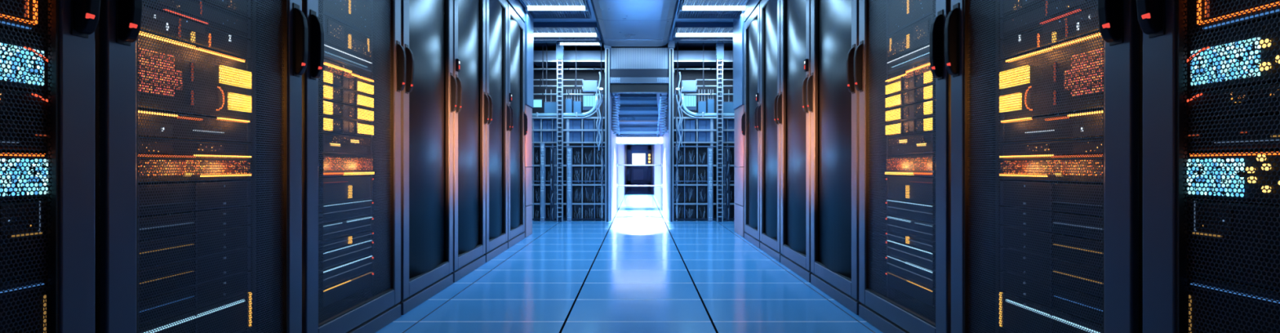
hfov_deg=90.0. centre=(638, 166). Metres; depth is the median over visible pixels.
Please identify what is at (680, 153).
module
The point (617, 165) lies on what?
rail
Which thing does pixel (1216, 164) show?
grille
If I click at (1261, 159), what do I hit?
round lamp
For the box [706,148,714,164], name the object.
module
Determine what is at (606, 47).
steel post
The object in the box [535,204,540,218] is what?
module
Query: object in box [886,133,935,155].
switch
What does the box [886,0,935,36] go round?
server
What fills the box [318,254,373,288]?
server
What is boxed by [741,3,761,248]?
tall cabinet
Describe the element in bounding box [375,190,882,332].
floor
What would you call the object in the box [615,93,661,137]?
slatted screen
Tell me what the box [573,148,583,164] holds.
module
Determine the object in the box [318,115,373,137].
server
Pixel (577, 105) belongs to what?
control unit
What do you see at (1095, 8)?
switch
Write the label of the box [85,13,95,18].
indicator light
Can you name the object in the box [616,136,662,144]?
light
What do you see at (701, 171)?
module
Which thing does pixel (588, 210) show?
module
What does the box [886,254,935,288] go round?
server
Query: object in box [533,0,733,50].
ceiling
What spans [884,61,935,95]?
server
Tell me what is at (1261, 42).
round lamp
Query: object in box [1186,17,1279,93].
server
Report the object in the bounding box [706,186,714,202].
module
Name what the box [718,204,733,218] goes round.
module
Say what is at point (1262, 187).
round lamp
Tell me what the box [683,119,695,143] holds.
compartment
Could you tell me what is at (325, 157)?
grille
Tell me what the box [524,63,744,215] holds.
equipment rack
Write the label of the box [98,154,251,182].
server
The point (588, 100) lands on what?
box
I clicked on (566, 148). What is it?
module
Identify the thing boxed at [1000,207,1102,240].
server
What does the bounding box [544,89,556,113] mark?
control unit
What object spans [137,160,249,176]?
grille
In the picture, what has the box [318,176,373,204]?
server
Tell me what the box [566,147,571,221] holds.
duct
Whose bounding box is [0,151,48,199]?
server
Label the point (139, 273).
server
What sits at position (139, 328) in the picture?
server
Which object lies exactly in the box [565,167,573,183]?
module
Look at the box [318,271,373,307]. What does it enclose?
server
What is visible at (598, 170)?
module
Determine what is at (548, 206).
module
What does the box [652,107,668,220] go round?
wall
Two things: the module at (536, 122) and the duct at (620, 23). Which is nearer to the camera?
the duct at (620, 23)
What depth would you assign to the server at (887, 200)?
2.75 m
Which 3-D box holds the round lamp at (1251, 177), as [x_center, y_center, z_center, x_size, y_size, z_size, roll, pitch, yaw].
[1.109,0.024,1.157,0.006,0.012,0.012,0,0,0]
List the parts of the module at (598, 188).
port panel, port panel, port panel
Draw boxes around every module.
[535,148,540,164]
[535,167,540,183]
[535,186,540,202]
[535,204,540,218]
[546,148,560,164]
[546,167,561,183]
[546,186,560,202]
[546,204,561,218]
[565,148,573,164]
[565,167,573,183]
[565,186,573,202]
[565,204,573,218]
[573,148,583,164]
[573,167,583,183]
[573,186,584,202]
[573,204,583,218]
[583,148,595,164]
[583,167,595,183]
[583,186,595,202]
[583,204,595,218]
[595,148,604,164]
[595,167,604,183]
[595,186,604,202]
[595,204,604,218]
[673,148,683,164]
[673,167,683,183]
[673,186,683,202]
[673,203,683,220]
[683,148,695,164]
[683,167,695,183]
[683,186,695,202]
[683,204,695,218]
[694,186,706,202]
[695,148,706,164]
[695,167,706,183]
[695,204,706,218]
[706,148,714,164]
[706,167,714,183]
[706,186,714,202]
[706,204,714,218]
[718,167,733,183]
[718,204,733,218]
[720,148,733,164]
[720,186,733,202]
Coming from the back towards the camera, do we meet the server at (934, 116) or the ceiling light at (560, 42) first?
the ceiling light at (560, 42)
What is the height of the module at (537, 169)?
0.221 m
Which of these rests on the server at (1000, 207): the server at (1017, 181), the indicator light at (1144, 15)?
the server at (1017, 181)
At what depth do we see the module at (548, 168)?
8.72 m
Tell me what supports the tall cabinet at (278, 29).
on the floor
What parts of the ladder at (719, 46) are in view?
rail, plate, rail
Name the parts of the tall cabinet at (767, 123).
handle, smoked panel, handle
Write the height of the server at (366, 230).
0.037 m
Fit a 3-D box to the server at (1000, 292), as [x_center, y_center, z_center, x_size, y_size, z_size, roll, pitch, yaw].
[1.476,0.463,1.826,0.628,0.115,0.476,0,0,0]
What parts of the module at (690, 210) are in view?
port panel, port panel, port panel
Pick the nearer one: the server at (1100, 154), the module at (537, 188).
the server at (1100, 154)
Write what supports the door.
in the door frame at (632, 188)
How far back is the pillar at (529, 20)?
6.77 m
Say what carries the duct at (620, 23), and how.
attached to the ceiling at (593, 19)
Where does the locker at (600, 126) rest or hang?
in the equipment rack at (567, 130)
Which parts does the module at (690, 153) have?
port panel, port panel, port panel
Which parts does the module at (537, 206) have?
port panel, port panel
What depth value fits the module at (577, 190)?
8.72 m
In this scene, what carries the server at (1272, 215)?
on the server at (1239, 286)
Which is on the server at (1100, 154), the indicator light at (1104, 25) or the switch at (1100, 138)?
the switch at (1100, 138)
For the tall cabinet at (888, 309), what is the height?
2.200 m
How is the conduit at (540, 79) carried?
hanging from the ceiling at (593, 19)
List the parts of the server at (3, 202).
port panel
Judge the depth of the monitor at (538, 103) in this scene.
8.68 m
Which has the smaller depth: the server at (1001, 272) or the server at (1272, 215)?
the server at (1272, 215)
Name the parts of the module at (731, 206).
port panel, port panel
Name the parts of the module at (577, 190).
port panel, port panel, port panel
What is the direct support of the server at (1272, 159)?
on the server at (1272, 215)
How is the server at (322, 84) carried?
on the server at (322, 100)
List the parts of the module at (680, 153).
port panel, port panel, port panel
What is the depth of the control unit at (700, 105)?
8.69 m
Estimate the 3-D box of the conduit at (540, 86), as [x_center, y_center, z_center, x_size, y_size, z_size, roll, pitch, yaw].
[-1.103,-1.368,8.770,0.695,0.629,0.028,0,0,0]
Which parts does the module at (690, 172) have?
port panel, port panel, port panel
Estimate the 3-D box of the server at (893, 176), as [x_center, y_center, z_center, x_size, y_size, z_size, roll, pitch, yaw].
[1.475,0.098,2.775,0.630,0.105,0.475,0,0,0]
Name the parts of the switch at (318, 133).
port panel, port panel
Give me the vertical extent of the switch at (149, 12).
0.313 m
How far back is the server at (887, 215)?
2.75 m
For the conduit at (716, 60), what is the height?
0.539 m
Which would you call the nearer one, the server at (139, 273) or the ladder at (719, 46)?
the server at (139, 273)
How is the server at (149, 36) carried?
on the server at (139, 111)
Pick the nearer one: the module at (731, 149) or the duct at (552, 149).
the duct at (552, 149)
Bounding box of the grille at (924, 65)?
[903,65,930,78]
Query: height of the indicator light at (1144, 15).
0.011 m
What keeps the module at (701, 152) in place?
in the equipment rack at (711, 130)
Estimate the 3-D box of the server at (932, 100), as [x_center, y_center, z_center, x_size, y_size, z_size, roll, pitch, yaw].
[1.474,-0.235,2.775,0.632,0.061,0.475,0,0,0]
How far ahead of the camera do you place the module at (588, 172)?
8.72 m
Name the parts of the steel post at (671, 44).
head plate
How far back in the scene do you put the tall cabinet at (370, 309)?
2.69 m
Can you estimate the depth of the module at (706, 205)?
8.81 m
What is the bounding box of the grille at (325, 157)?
[323,156,373,170]
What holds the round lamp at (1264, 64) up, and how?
attached to the server at (1277, 20)
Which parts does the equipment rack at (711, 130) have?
rail, rail, rail, rail, rail, rail, rail, rail, rail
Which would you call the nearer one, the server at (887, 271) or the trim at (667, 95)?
the server at (887, 271)
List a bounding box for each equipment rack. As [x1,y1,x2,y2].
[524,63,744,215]
[530,116,604,221]
[674,116,735,221]
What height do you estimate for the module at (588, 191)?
0.217 m
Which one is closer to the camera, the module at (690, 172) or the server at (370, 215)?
the server at (370, 215)
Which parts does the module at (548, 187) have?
port panel, port panel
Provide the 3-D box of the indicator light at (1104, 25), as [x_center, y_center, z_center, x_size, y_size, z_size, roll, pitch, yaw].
[1.050,-0.316,1.438,0.007,0.011,0.018,0,0,0]
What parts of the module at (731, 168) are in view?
port panel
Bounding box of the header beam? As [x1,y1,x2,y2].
[609,48,669,93]
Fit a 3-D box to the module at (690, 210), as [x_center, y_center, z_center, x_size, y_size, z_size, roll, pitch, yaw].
[0.701,0.630,8.909,0.143,0.208,0.443,0,0,0]
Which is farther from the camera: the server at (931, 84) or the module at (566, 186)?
the module at (566, 186)
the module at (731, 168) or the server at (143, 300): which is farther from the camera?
the module at (731, 168)
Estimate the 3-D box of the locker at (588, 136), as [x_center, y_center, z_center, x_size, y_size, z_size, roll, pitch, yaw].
[-0.676,-0.478,8.855,0.144,0.319,0.362,0,0,0]
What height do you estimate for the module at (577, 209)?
0.208 m
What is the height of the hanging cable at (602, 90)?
1.452 m
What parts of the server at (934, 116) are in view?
lit panel, port panel, port panel, lit panel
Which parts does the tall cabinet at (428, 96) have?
handle plate, handle, smoked panel, handle plate, handle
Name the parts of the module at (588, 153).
port panel, port panel, port panel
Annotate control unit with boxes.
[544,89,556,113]
[565,89,573,112]
[573,89,582,112]
[696,89,706,112]
[706,89,714,112]
[720,89,734,113]
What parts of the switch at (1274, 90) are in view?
port panel, port panel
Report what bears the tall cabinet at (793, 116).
on the floor
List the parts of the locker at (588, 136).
door, door, door, door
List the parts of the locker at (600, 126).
door, door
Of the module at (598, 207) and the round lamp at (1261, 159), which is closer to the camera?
the round lamp at (1261, 159)
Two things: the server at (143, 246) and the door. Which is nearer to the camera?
the server at (143, 246)
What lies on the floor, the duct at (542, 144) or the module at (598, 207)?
the duct at (542, 144)
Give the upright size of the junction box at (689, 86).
0.155 m
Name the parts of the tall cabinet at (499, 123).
handle, smoked panel, handle plate, handle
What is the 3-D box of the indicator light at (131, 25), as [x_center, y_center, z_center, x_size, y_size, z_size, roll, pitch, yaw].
[-1.135,-0.316,1.438,0.007,0.011,0.018,0,0,0]
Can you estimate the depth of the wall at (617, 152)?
10.47 m
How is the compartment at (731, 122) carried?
in the equipment rack at (711, 130)
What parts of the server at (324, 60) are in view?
lit panel, port panel, port panel, lit panel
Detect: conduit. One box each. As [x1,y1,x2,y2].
[533,42,604,95]
[533,43,604,72]
[533,44,582,83]
[533,84,582,89]
[673,42,733,97]
[673,43,733,72]
[696,60,733,83]
[696,84,733,89]
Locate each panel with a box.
[323,65,354,78]
[324,43,373,74]
[886,44,929,74]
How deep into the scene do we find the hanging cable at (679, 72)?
8.54 m
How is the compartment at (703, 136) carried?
in the equipment rack at (711, 130)
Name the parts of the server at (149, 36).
lit panel, lit panel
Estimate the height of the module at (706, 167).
0.221 m
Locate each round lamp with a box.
[1245,166,1255,173]
[1247,176,1257,182]
[1256,155,1266,161]
[1259,39,1271,48]
[1259,62,1271,71]
[1261,164,1271,170]
[1261,186,1271,192]
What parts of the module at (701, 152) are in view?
port panel, port panel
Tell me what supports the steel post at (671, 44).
on the floor
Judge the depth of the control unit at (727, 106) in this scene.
8.69 m
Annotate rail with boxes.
[616,163,662,167]
[616,183,662,187]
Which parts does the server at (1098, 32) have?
lit panel, lit panel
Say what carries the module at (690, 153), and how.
in the equipment rack at (711, 130)
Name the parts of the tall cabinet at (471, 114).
handle, smoked panel, handle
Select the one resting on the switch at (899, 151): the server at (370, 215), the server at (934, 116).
the server at (934, 116)
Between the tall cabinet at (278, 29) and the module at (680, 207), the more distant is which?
the module at (680, 207)
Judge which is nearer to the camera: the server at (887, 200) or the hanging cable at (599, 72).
the server at (887, 200)
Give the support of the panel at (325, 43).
on the server at (324, 60)
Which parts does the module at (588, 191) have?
port panel, port panel, port panel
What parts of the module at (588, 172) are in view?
port panel, port panel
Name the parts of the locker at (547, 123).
door, door, door, door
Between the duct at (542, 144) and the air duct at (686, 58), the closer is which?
the duct at (542, 144)
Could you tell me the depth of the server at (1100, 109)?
1.80 m
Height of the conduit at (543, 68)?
0.400 m
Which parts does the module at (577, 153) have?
port panel, port panel, port panel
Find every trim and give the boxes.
[506,0,524,22]
[662,92,668,135]
[743,0,761,22]
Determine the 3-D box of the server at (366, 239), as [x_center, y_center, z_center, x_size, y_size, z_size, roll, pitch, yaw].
[-1.561,0.377,2.775,0.628,0.068,0.475,0,0,0]
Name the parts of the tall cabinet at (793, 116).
handle, smoked panel, handle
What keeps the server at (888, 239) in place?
on the server at (887, 255)
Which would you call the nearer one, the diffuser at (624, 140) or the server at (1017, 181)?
the server at (1017, 181)
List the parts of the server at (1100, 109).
port panel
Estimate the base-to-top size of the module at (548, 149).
0.217 m
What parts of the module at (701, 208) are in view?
port panel, port panel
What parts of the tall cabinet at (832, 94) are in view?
handle, handle plate, smoked panel, handle, handle plate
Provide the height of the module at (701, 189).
0.217 m
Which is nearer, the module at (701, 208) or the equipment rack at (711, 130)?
the equipment rack at (711, 130)
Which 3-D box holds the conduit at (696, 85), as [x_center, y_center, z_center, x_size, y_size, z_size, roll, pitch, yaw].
[1.137,-1.368,8.770,0.708,0.629,0.028,0,0,0]
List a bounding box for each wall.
[609,92,626,221]
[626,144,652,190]
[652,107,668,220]
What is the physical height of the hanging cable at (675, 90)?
1.452 m
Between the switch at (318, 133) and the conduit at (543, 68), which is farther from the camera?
the conduit at (543, 68)
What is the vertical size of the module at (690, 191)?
0.217 m
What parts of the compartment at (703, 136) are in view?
door, door, door, door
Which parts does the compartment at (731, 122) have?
door, door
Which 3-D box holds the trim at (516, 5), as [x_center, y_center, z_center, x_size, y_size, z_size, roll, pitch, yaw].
[-1.205,-1.591,2.775,0.060,0.185,8.550,0,0,0]
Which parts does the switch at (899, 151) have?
port panel, port panel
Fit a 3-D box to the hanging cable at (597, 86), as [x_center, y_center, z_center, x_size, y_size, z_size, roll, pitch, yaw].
[-0.550,-0.663,8.520,0.039,0.805,0.031,0,0,0]
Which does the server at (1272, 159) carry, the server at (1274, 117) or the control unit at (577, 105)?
the server at (1274, 117)
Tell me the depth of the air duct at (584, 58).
8.95 m
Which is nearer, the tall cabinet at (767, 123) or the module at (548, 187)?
the tall cabinet at (767, 123)
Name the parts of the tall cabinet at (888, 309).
handle, handle plate, mounting rail, perforated panel, handle, handle plate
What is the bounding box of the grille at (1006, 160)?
[1000,160,1102,176]
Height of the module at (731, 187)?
0.217 m
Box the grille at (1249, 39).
[1191,37,1260,85]
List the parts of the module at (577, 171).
port panel, port panel, port panel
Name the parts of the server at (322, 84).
lit panel, port panel, port panel, port panel, lit panel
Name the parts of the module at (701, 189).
port panel, port panel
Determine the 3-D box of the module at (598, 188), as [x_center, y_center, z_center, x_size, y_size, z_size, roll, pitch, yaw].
[-0.523,0.383,8.909,0.122,0.217,0.442,0,0,0]
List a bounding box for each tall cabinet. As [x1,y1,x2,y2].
[0,0,100,332]
[94,0,307,332]
[302,0,405,332]
[398,0,457,315]
[450,0,488,283]
[484,0,511,262]
[506,3,527,248]
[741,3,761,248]
[756,0,782,262]
[777,0,813,283]
[806,0,862,315]
[853,0,951,332]
[944,0,1142,332]
[1136,0,1279,332]
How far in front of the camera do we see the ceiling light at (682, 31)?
7.82 m
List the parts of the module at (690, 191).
port panel, port panel, port panel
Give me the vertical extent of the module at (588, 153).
0.217 m
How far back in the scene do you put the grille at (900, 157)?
2.75 m
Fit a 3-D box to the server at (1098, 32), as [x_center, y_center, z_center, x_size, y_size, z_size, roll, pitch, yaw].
[1.474,-0.246,1.826,0.632,0.194,0.476,0,0,0]
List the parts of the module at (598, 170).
port panel, port panel, port panel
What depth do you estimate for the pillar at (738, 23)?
6.86 m
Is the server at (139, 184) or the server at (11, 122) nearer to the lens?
the server at (11, 122)
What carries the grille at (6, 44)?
attached to the server at (3, 31)
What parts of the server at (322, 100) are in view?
lit panel, port panel, port panel, port panel, lit panel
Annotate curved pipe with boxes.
[532,93,603,119]
[675,93,734,118]
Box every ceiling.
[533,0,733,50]
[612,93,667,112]
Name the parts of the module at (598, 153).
port panel, port panel, port panel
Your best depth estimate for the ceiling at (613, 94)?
9.17 m
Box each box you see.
[582,80,598,93]
[582,95,598,111]
[680,80,696,93]
[680,95,696,111]
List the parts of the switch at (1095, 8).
port panel, port panel, network switch, port panel, network switch, port panel, port panel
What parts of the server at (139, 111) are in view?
port panel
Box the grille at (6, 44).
[0,42,44,85]
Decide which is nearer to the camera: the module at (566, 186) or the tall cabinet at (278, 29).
the tall cabinet at (278, 29)
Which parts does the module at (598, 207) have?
port panel, port panel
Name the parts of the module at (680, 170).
port panel, port panel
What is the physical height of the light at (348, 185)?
0.055 m
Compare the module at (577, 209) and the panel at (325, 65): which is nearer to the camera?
the panel at (325, 65)
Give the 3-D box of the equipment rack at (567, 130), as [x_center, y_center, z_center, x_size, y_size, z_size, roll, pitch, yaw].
[-0.985,0.034,8.644,1.056,1.406,0.052,0,0,0]
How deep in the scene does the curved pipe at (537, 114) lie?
8.63 m
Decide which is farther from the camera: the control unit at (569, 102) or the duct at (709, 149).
the control unit at (569, 102)
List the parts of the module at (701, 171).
port panel, port panel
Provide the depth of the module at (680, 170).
8.72 m
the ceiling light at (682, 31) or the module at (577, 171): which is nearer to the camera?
the ceiling light at (682, 31)
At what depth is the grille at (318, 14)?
2.76 m
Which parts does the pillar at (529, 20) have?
panel, panel, panel, panel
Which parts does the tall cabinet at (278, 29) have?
handle plate, handle, perforated panel, mounting rail, handle plate, handle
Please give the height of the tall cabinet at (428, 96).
2.200 m
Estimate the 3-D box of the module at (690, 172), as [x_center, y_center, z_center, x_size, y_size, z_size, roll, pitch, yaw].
[0.701,0.124,8.909,0.143,0.221,0.442,0,0,0]
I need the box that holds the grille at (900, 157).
[886,156,932,170]
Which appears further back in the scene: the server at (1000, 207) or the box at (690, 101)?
the box at (690, 101)
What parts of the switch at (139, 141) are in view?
port panel, port panel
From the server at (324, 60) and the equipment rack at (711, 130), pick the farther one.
the equipment rack at (711, 130)
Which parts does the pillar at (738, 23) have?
panel, panel, panel, panel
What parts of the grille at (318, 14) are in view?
port panel, port panel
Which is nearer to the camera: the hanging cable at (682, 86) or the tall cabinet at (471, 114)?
the tall cabinet at (471, 114)
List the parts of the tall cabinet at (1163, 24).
handle, handle plate, door frame, perforated panel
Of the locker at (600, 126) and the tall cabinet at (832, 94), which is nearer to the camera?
the tall cabinet at (832, 94)
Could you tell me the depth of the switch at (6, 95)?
1.25 m
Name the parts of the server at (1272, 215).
port panel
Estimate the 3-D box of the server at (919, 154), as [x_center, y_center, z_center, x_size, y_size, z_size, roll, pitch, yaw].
[1.473,-0.004,2.775,0.634,0.090,0.475,0,0,0]
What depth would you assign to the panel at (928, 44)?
2.77 m
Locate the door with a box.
[626,145,651,191]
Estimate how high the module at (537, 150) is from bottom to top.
0.217 m
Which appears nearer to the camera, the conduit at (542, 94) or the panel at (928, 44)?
the panel at (928, 44)
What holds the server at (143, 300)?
on the server at (139, 328)
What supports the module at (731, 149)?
in the equipment rack at (711, 130)
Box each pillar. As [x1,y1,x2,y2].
[523,9,533,237]
[733,10,745,237]
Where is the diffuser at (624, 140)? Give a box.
[621,137,657,142]
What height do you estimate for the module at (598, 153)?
0.217 m
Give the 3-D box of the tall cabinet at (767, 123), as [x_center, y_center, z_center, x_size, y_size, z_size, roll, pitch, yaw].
[1.512,-0.363,5.303,0.935,2.200,0.795,0,0,0]
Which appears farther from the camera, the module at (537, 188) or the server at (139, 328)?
the module at (537, 188)
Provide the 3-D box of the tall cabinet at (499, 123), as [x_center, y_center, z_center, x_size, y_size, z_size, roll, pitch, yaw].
[-1.597,-0.363,5.303,0.935,2.200,0.795,0,0,0]
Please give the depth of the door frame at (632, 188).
19.62 m
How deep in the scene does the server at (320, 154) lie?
2.72 m
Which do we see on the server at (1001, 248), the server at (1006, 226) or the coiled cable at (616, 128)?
the server at (1006, 226)
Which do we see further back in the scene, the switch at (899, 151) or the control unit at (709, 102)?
the control unit at (709, 102)
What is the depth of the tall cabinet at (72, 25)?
1.29 m
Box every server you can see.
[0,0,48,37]
[0,29,48,93]
[0,119,48,151]
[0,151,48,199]
[0,200,48,280]
[0,274,48,332]
[98,28,251,119]
[98,108,250,142]
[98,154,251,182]
[98,181,250,217]
[98,207,250,241]
[98,226,250,270]
[98,248,250,300]
[98,271,250,327]
[98,292,251,332]
[318,0,373,36]
[318,59,373,95]
[318,84,373,109]
[318,99,373,123]
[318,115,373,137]
[318,154,374,176]
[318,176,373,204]
[318,200,373,223]
[318,215,373,240]
[318,230,373,251]
[318,239,373,270]
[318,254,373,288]
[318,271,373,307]
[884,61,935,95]
[884,154,935,176]
[885,84,935,109]
[885,99,935,123]
[885,115,935,137]
[885,176,935,204]
[885,200,935,223]
[885,230,935,251]
[885,239,935,270]
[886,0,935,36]
[886,215,935,240]
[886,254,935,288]
[886,271,935,306]
[999,31,1102,119]
[999,292,1102,332]
[1000,109,1102,142]
[1000,154,1102,182]
[1000,181,1102,216]
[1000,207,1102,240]
[1000,226,1102,268]
[1000,248,1102,298]
[1000,271,1102,323]
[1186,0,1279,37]
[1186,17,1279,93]
[1186,115,1279,151]
[1186,151,1279,203]
[1186,200,1279,290]
[1186,274,1279,332]
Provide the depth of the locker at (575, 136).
8.67 m
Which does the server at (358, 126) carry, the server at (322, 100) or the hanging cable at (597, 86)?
the server at (322, 100)
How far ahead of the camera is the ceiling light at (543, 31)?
7.80 m
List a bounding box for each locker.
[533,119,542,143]
[542,119,554,143]
[554,119,561,143]
[564,119,583,143]
[583,119,595,143]
[595,119,601,143]
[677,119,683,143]
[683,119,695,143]
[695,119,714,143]
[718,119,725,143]
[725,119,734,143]
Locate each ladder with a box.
[555,40,564,222]
[715,40,724,222]
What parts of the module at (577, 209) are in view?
port panel, port panel, port panel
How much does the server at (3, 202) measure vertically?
0.147 m
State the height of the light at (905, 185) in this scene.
0.055 m
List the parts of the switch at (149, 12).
port panel, port panel, network switch, port panel, network switch, port panel, port panel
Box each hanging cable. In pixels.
[595,86,599,146]
[598,71,600,150]
[601,89,604,199]
[675,89,677,199]
[677,71,680,150]
[680,86,683,146]
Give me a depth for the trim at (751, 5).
6.28 m
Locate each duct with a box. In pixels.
[533,50,604,66]
[540,142,544,221]
[550,147,554,221]
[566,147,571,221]
[590,0,679,46]
[673,50,732,66]
[707,147,712,221]
[725,147,729,221]
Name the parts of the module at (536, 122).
door, door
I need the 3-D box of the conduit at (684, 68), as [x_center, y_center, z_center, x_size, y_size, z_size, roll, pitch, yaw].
[0.981,-1.483,8.750,1.021,0.400,0.028,0,0,0]
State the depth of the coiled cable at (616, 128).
8.83 m
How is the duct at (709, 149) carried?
on the floor
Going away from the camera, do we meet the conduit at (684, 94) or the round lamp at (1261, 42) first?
the round lamp at (1261, 42)
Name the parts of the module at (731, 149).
port panel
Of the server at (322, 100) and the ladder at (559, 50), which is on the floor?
the ladder at (559, 50)
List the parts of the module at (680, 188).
port panel, port panel, port panel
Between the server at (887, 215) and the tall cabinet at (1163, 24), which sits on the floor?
the tall cabinet at (1163, 24)
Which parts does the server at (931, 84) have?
lit panel, port panel, port panel, lit panel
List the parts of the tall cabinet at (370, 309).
handle plate, handle, perforated panel, mounting rail, handle plate, handle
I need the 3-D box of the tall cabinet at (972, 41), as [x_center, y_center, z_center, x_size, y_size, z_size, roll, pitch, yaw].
[1.512,-0.363,1.810,0.935,2.200,0.813,0,0,0]
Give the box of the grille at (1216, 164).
[1186,158,1244,196]
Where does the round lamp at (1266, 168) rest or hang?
on the server at (1272, 159)
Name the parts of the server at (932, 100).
lit panel, port panel, port panel, lit panel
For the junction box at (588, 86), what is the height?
0.155 m
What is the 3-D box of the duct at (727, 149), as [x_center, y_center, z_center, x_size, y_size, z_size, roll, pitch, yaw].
[1.198,0.242,8.596,0.050,0.989,0.037,0,0,0]
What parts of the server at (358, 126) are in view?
lit panel, port panel, port panel, port panel, lit panel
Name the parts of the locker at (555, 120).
door, door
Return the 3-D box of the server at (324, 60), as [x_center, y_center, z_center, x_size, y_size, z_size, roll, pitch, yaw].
[-1.558,-0.381,2.775,0.634,0.097,0.475,0,0,0]
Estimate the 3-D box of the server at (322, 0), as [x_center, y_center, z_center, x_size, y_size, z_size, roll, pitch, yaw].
[-1.562,-0.736,2.775,0.625,0.252,0.475,0,0,0]
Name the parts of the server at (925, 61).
lit panel, port panel, port panel, lit panel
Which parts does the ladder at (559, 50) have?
rail, plate, rail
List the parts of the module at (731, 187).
port panel, port panel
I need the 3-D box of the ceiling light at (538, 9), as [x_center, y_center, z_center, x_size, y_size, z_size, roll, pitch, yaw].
[-0.840,-1.641,6.610,0.640,0.085,0.820,0,0,0]
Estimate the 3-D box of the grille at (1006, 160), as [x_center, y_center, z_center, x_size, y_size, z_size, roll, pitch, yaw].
[1.168,0.004,1.830,0.004,0.041,0.460,0,0,0]
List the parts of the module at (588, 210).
port panel, port panel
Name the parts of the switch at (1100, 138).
port panel, port panel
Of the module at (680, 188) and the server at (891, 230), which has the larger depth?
the module at (680, 188)
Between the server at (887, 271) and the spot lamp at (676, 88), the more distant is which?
the spot lamp at (676, 88)
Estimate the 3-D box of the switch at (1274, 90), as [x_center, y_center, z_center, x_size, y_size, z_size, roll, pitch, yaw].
[1.418,-0.120,0.966,0.628,0.050,0.692,0,0,0]
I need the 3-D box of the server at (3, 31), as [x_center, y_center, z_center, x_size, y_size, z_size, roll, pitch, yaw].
[-1.503,-0.204,0.966,0.628,0.110,0.692,0,0,0]
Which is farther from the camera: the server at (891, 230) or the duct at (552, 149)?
the duct at (552, 149)
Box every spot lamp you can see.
[599,46,604,90]
[675,41,679,90]
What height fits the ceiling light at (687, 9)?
0.085 m
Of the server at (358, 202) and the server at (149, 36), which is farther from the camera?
the server at (358, 202)
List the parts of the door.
pane, pane, pane, lit pane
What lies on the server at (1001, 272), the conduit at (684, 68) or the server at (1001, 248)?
the server at (1001, 248)
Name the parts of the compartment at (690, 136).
door, door, door, door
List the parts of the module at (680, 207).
port panel, port panel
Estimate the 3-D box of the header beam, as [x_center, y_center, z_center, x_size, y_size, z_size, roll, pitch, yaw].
[0.007,-1.303,8.665,0.805,0.600,0.189,0,0,0]
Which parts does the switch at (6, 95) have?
port panel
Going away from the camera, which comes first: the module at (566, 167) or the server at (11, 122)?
the server at (11, 122)
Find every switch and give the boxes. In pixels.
[0,89,48,119]
[98,0,250,57]
[98,137,250,155]
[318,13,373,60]
[318,133,373,155]
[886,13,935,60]
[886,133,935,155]
[1000,0,1099,57]
[1000,137,1102,155]
[1186,83,1279,119]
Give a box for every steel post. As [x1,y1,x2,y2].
[604,44,610,221]
[667,40,675,221]
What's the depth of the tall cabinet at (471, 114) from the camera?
4.44 m
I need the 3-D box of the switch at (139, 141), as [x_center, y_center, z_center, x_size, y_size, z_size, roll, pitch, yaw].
[-1.563,-0.052,1.826,0.624,0.039,0.476,0,0,0]
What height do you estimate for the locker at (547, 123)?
0.319 m
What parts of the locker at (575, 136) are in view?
door, door, door, door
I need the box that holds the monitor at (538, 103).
[533,98,542,108]
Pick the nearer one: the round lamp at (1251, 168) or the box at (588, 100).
the round lamp at (1251, 168)
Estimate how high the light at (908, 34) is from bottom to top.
0.060 m
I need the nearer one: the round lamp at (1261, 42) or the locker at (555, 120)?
the round lamp at (1261, 42)
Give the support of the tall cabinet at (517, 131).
on the floor
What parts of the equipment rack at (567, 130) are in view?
rail, rail, rail, rail, rail, rail, rail, rail, rail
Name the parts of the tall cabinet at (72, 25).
perforated panel, door frame, handle plate, handle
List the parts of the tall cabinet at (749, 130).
handle, smoked panel, handle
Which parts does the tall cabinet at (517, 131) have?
handle, smoked panel, handle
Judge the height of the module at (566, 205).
0.208 m
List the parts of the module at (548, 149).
port panel, port panel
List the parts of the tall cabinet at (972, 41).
handle, handle plate, perforated panel, handle, handle plate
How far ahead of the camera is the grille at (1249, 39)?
1.20 m
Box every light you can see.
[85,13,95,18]
[128,22,137,28]
[348,185,352,197]
[520,0,591,18]
[533,22,600,40]
[557,37,602,46]
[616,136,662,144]
[671,22,733,40]
[676,0,748,18]
[905,185,909,198]
[906,34,909,48]
[1102,22,1110,28]
[1141,13,1150,18]
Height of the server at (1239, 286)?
0.155 m
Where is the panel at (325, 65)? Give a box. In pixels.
[323,65,354,78]
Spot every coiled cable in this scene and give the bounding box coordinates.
[612,94,620,134]
[658,94,667,134]
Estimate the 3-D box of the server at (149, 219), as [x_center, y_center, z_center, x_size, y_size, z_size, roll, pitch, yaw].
[-1.562,0.159,1.826,0.626,0.057,0.476,0,0,0]
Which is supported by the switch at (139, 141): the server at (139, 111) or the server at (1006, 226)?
the server at (139, 111)
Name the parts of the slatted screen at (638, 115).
rail, rail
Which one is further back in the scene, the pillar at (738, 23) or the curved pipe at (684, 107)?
the curved pipe at (684, 107)

